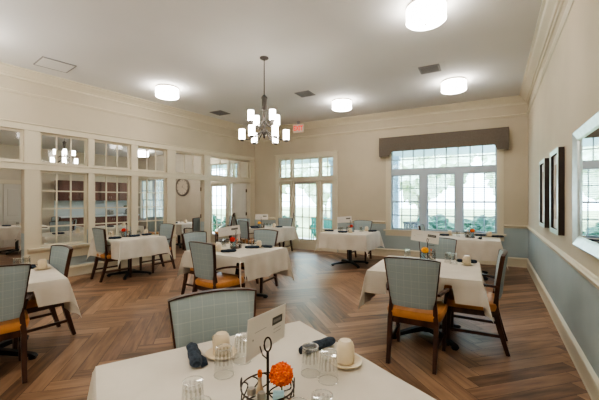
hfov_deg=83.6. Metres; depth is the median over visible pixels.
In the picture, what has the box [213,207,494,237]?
lawn
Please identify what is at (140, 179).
window
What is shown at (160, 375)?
tablecloth
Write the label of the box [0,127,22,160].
window
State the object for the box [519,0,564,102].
trim
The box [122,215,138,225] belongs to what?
base cabinet
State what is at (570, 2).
trim
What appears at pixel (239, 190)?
door
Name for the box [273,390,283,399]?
stack
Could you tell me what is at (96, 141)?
window
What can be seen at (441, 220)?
shrub
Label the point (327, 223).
patio chair
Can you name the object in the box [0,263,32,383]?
dining chair
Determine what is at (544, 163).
framed picture
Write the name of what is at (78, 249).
trim
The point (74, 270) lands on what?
baseboard
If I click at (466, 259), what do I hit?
coffee mug
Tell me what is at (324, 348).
drinking glass
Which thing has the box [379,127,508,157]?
window valance
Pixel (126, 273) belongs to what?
dining table
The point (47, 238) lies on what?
tablecloth
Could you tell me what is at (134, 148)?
trim
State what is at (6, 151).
wall
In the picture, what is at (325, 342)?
rolled napkin
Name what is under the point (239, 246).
wire basket
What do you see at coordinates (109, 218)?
base cabinet
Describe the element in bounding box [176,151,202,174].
window
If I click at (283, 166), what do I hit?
tree
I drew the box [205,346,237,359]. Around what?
saucer
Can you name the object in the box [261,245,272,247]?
rolled napkin
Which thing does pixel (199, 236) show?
dining chair
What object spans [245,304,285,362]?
menu card
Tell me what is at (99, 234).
dining chair
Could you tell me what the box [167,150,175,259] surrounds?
trim
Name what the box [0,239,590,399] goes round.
floor
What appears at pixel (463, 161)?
tree
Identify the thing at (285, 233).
tablecloth
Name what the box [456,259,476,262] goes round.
rolled napkin
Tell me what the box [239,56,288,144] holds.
chandelier
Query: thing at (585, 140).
wall mirror
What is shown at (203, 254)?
dining chair
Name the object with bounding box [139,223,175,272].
dining chair
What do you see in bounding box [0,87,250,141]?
trim
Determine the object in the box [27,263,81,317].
tablecloth
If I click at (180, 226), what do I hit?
tablecloth
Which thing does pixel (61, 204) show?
backsplash
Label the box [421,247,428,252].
carnation
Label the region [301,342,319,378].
drinking glass
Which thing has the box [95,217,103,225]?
base cabinet
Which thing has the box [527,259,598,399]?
baseboard
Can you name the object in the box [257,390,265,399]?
salt shaker
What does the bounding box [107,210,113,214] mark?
toaster
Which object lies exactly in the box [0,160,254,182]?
trim
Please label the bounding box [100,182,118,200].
upper cabinet
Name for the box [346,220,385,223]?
trim
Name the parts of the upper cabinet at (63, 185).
door, door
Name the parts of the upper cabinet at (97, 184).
door, door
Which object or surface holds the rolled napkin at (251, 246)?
on the tablecloth at (258, 262)
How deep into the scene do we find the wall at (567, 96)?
3.40 m
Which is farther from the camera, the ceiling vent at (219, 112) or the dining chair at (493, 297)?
the ceiling vent at (219, 112)
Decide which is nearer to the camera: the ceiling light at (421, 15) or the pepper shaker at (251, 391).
the pepper shaker at (251, 391)
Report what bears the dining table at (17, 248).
on the floor
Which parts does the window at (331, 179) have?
panel, sash, sash, sash, panel, sash, sash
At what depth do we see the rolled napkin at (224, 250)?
4.72 m
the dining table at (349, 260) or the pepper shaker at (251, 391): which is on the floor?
the dining table at (349, 260)
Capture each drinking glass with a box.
[181,375,203,396]
[214,344,233,379]
[233,332,250,364]
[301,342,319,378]
[311,389,332,399]
[318,348,338,385]
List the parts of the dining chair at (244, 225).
backrest, frame, seat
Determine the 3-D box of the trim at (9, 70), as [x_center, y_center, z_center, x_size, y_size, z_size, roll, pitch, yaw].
[-4.593,-2.217,6.290,0.170,0.165,11.300,0,0,34]
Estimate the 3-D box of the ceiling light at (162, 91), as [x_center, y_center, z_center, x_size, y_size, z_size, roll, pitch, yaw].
[-2.700,-2.182,6.840,0.450,0.236,0.450,0,0,0]
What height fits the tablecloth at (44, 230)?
0.458 m
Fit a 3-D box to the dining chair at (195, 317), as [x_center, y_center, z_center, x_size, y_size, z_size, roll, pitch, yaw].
[-0.374,1.012,1.687,0.578,0.986,0.606,0,0,-27]
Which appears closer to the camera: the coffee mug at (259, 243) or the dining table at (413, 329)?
the dining table at (413, 329)
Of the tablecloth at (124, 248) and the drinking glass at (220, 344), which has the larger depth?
the tablecloth at (124, 248)
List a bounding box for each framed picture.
[539,158,548,227]
[550,147,564,235]
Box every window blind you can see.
[392,174,419,228]
[427,173,454,230]
[463,171,495,231]
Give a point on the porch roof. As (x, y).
(486, 148)
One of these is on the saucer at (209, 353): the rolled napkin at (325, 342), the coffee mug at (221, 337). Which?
the coffee mug at (221, 337)
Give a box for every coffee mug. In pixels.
[36,259,46,268]
[212,331,229,356]
[215,243,221,250]
[254,240,261,246]
[336,338,354,364]
[462,255,470,264]
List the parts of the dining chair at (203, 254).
leg, backrest, frame, leg, seat frame, seat, armrest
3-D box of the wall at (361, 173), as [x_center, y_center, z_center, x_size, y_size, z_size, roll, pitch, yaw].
[-1.064,-0.400,10.863,14.350,3.800,0.150,0,0,29]
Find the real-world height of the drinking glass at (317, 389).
0.120 m
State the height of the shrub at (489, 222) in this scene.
1.251 m
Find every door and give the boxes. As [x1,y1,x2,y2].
[0,179,20,247]
[211,184,226,242]
[232,184,246,242]
[292,181,317,249]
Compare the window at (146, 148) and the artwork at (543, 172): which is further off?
the window at (146, 148)
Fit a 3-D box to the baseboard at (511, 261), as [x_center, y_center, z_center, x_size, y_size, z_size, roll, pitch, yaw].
[3.080,1.395,8.489,4.500,0.210,0.030,0,0,29]
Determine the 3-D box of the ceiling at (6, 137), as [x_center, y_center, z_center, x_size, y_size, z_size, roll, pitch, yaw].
[-7.521,-1.800,7.872,6.278,0.100,11.934,0,0,34]
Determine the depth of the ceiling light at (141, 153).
11.73 m
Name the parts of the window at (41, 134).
sash, sash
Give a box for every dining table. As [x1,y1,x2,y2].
[0,239,20,254]
[0,335,37,359]
[107,259,151,279]
[176,235,181,247]
[235,263,267,297]
[331,250,368,267]
[393,323,460,350]
[482,271,487,279]
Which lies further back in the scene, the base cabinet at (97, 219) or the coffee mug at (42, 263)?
the base cabinet at (97, 219)
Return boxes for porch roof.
[212,145,494,168]
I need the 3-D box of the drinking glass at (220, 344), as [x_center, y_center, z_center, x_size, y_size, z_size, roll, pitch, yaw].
[-0.319,0.678,1.413,0.084,0.120,0.084,0,0,7]
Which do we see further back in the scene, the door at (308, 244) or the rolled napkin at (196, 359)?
the door at (308, 244)
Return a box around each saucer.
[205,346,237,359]
[329,354,361,368]
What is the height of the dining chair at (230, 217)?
0.986 m
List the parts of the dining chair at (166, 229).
leg, leg, backrest, frame, leg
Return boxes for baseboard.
[68,253,168,276]
[338,248,527,267]
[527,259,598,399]
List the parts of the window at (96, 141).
sash, sash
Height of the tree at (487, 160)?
8.327 m
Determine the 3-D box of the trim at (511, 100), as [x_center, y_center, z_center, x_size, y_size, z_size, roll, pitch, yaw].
[1.754,-2.217,9.136,7.447,0.165,0.170,0,0,29]
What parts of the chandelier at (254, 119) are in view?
lamp shade, lamp shade, lamp shade, lamp shade, lamp shade, rod, lamp shade, lamp shade, lamp shade, lamp shade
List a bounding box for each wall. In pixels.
[0,75,254,265]
[0,144,162,247]
[138,104,527,257]
[528,0,598,377]
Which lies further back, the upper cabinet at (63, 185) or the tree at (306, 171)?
the tree at (306, 171)
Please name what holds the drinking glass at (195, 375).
on the tablecloth at (160, 375)
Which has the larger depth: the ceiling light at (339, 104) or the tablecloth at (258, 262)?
the ceiling light at (339, 104)
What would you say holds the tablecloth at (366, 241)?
on the dining table at (349, 260)
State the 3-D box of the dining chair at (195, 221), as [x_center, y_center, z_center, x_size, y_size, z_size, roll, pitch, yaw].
[-3.177,1.012,10.134,0.606,0.986,0.578,0,0,35]
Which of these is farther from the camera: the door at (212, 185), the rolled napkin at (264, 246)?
the door at (212, 185)
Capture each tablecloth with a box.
[0,225,46,239]
[15,226,83,241]
[18,231,83,252]
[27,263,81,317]
[83,225,143,236]
[86,234,171,266]
[87,321,435,399]
[156,222,191,234]
[177,243,293,285]
[236,225,299,242]
[314,229,384,255]
[358,255,494,325]
[439,233,508,270]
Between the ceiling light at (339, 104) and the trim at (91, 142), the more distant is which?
the ceiling light at (339, 104)
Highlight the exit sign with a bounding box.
[293,121,303,132]
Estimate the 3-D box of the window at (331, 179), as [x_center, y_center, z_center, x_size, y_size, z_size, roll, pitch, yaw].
[0.193,0.040,10.139,2.150,2.920,0.190,0,0,29]
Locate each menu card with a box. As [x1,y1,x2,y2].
[217,225,240,236]
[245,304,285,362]
[255,214,267,219]
[337,216,351,222]
[411,229,439,243]
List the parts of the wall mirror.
mirror pane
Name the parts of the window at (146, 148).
sash, sash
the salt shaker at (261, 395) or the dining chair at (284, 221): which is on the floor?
the dining chair at (284, 221)
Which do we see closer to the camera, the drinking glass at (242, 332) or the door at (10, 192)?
the drinking glass at (242, 332)
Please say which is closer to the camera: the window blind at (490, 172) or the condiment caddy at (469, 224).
the condiment caddy at (469, 224)
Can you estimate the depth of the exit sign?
9.75 m
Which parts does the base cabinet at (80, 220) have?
door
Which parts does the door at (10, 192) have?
casing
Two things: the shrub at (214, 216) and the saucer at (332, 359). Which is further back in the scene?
the shrub at (214, 216)
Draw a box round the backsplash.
[54,201,126,215]
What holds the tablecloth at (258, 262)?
on the dining table at (237, 264)
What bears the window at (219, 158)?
in the wall at (13, 106)
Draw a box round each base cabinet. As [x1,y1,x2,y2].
[60,217,83,226]
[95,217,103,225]
[104,216,121,225]
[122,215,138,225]
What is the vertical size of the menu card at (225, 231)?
0.186 m
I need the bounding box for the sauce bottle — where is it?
[256,369,263,399]
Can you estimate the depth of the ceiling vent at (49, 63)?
5.65 m
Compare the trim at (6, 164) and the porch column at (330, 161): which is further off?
the porch column at (330, 161)
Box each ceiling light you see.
[138,150,148,156]
[155,84,178,99]
[332,98,351,111]
[406,0,446,30]
[441,77,466,93]
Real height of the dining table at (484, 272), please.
0.755 m
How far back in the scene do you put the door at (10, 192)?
10.62 m
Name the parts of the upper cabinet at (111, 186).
door, door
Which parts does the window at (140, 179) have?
sash, sash, sash, sash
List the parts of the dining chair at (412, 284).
leg, leg, backrest, frame, seat, seat frame, leg, armrest, leg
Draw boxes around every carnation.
[269,361,292,389]
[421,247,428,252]
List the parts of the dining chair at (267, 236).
leg, backrest, frame, leg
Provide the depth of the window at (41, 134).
6.57 m
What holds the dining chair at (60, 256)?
on the floor
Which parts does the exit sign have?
sign panel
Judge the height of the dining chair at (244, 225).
0.986 m
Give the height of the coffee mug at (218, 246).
0.094 m
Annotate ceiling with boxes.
[0,0,541,127]
[0,130,178,157]
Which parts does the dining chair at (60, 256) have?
leg, seat, seat frame, leg, backrest, frame, leg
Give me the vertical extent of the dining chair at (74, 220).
0.986 m
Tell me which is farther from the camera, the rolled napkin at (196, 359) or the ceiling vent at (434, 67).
the ceiling vent at (434, 67)
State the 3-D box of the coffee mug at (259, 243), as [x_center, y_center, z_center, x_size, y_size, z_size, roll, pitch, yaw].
[-0.639,0.678,5.214,0.103,0.094,0.082,0,0,-32]
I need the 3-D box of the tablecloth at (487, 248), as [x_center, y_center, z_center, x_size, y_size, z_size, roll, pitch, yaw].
[3.379,0.990,6.704,1.282,0.501,1.320,0,0,28]
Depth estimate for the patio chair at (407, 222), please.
9.68 m
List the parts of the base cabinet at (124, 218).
door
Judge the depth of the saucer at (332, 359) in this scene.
1.49 m
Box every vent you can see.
[33,56,76,72]
[209,110,229,115]
[295,90,314,96]
[412,60,446,75]
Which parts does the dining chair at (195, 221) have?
backrest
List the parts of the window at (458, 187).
sash, sash, sash, sash, sash, sill, sash, sash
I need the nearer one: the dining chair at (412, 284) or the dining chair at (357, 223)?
the dining chair at (412, 284)
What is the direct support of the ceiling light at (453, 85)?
attached to the ceiling at (364, 52)
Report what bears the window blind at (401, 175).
attached to the window at (458, 187)
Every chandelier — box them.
[50,138,77,163]
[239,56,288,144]
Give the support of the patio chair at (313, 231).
on the patio
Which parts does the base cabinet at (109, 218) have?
door, door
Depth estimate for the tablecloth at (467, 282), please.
3.34 m
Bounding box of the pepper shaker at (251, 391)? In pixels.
[246,386,255,395]
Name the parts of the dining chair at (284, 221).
backrest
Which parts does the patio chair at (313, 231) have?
backrest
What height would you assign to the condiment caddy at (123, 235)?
0.274 m
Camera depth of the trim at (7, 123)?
7.13 m
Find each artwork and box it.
[543,172,543,214]
[554,164,556,218]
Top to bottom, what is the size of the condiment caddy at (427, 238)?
0.274 m
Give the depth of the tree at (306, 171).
28.67 m
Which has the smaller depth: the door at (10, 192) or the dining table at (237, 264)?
the dining table at (237, 264)
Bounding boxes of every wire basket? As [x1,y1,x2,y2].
[230,239,241,247]
[240,372,294,399]
[420,249,435,259]
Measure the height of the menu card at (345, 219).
0.158 m
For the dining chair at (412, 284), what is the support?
on the floor
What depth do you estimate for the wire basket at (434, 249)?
4.05 m
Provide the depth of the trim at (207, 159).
9.36 m
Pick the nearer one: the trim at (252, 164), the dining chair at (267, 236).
the dining chair at (267, 236)
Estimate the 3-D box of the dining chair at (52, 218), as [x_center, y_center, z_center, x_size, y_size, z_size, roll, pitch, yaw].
[-7.736,1.012,10.274,0.578,0.986,0.606,0,0,30]
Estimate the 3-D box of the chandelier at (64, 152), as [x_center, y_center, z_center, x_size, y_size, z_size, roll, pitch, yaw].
[-6.000,-1.328,8.550,0.643,0.844,0.587,0,0,0]
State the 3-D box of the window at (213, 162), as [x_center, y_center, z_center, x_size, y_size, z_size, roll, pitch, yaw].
[-2.642,0.050,11.697,1.560,2.900,0.185,0,0,29]
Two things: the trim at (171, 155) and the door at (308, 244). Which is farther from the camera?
the door at (308, 244)
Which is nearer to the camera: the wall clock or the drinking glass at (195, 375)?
the drinking glass at (195, 375)
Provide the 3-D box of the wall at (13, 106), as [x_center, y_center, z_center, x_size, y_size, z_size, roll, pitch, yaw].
[-4.724,-0.400,6.381,0.150,3.800,11.300,0,0,34]
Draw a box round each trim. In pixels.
[0,62,247,132]
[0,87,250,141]
[0,118,254,161]
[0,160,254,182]
[24,130,39,263]
[27,235,176,259]
[88,139,94,242]
[131,145,137,233]
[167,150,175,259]
[204,155,210,242]
[250,161,254,225]
[255,95,527,132]
[257,113,527,142]
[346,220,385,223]
[504,225,527,228]
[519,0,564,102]
[526,0,574,114]
[526,226,598,289]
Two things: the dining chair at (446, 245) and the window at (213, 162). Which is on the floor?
the dining chair at (446, 245)
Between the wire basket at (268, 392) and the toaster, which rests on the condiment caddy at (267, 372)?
the wire basket at (268, 392)
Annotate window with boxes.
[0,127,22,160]
[40,133,86,246]
[95,140,129,236]
[138,146,165,235]
[139,178,162,219]
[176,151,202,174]
[211,156,248,178]
[211,160,239,243]
[274,150,337,251]
[383,146,505,240]
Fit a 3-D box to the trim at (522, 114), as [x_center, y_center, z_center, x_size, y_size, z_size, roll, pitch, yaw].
[1.787,-1.900,9.195,7.447,0.060,0.035,0,0,29]
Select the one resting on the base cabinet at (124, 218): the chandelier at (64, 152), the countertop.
the countertop
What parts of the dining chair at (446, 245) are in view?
backrest, frame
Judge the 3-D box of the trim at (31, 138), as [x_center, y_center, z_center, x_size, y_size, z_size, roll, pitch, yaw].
[-4.836,0.125,6.066,0.022,2.750,0.235,0,0,34]
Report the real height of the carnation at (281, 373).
0.164 m
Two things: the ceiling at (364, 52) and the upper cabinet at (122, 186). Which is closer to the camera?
the ceiling at (364, 52)
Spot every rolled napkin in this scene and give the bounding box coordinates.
[186,342,207,367]
[221,249,235,251]
[245,245,258,247]
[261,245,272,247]
[298,337,335,354]
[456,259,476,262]
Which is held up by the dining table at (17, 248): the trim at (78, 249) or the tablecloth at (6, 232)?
the tablecloth at (6, 232)
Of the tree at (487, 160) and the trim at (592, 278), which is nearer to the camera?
the trim at (592, 278)
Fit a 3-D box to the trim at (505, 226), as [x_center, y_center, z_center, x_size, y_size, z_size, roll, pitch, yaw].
[4.853,0.600,7.511,0.450,0.080,0.040,0,0,29]
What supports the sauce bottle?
in the condiment caddy at (267, 372)
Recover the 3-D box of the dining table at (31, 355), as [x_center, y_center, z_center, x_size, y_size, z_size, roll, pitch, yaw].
[-2.950,1.123,3.170,1.060,0.755,1.060,0,0,-45]
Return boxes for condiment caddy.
[121,225,131,236]
[230,230,241,248]
[240,337,294,399]
[420,238,435,259]
[465,224,474,237]
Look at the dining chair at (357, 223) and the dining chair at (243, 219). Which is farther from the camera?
the dining chair at (243, 219)
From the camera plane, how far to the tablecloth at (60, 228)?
8.27 m
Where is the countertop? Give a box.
[55,214,139,217]
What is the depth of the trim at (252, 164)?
10.88 m
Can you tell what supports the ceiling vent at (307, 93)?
in the ceiling at (364, 52)
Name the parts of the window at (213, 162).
sash, casing, sash, sash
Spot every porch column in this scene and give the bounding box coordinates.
[329,160,332,218]
[393,156,400,227]
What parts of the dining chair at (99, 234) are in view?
leg, backrest, frame, seat, leg, seat frame, leg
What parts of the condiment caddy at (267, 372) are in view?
ring handle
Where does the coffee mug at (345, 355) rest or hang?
on the saucer at (332, 359)
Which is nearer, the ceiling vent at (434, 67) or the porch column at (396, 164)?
the ceiling vent at (434, 67)
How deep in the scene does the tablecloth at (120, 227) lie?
9.04 m
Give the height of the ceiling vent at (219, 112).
0.014 m
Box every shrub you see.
[213,215,220,230]
[417,214,453,229]
[464,215,494,231]
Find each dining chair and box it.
[0,245,75,348]
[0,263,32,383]
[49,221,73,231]
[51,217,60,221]
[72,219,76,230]
[90,228,131,281]
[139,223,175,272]
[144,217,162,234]
[168,287,256,348]
[181,231,217,294]
[182,217,199,249]
[189,241,244,291]
[214,216,232,244]
[235,218,247,242]
[238,220,253,243]
[241,229,277,292]
[276,217,292,250]
[347,220,371,260]
[384,256,449,374]
[418,224,424,230]
[419,237,456,288]
[444,249,509,356]
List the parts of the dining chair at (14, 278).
seat frame, seat, backrest, frame, leg, leg, armrest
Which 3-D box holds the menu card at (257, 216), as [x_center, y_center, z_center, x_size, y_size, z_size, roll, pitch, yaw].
[-1.020,0.455,9.020,0.340,0.140,0.005,0,0,0]
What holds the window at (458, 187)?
in the wall at (361, 173)
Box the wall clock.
[176,179,189,195]
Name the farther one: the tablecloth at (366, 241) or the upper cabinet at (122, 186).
the upper cabinet at (122, 186)
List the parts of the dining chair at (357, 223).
backrest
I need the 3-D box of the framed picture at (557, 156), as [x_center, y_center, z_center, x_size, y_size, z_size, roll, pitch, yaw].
[2.946,-0.095,3.837,0.059,0.952,0.582,0,0,30]
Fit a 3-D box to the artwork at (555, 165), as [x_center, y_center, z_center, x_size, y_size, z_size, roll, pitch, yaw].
[2.946,-0.095,3.837,0.004,0.630,0.300,0,0,30]
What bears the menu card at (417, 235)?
attached to the condiment caddy at (427, 238)
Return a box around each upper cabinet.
[55,180,79,200]
[80,181,100,200]
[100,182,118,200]
[119,183,126,200]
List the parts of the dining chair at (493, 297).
leg, leg, seat, seat frame, armrest, armrest, leg, backrest, frame, leg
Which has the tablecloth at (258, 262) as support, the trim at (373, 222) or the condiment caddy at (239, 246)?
the condiment caddy at (239, 246)
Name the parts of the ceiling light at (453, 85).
ceiling plate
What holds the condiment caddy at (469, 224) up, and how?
on the tablecloth at (487, 248)
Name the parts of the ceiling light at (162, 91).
ceiling plate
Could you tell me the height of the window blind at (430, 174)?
1.425 m
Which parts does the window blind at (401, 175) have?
cord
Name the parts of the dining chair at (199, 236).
leg, frame, backrest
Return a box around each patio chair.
[311,218,315,238]
[324,218,331,228]
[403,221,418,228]
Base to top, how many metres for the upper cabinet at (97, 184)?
0.700 m
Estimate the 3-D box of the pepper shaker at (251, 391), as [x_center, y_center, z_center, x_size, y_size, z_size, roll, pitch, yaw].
[-0.161,0.677,1.116,0.038,0.107,0.037,0,0,0]
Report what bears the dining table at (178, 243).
on the floor
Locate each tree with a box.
[223,165,289,194]
[286,162,329,216]
[400,154,476,217]
[477,153,494,195]
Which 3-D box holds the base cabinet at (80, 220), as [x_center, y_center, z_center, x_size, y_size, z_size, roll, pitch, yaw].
[-8.076,1.059,11.770,0.622,0.878,0.675,0,0,34]
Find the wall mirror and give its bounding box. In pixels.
[572,111,598,259]
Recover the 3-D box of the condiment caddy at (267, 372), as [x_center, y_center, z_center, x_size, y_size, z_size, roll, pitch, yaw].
[-0.108,0.602,1.140,0.185,0.274,0.185,0,0,36]
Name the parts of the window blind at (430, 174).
cord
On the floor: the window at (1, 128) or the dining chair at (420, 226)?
the dining chair at (420, 226)

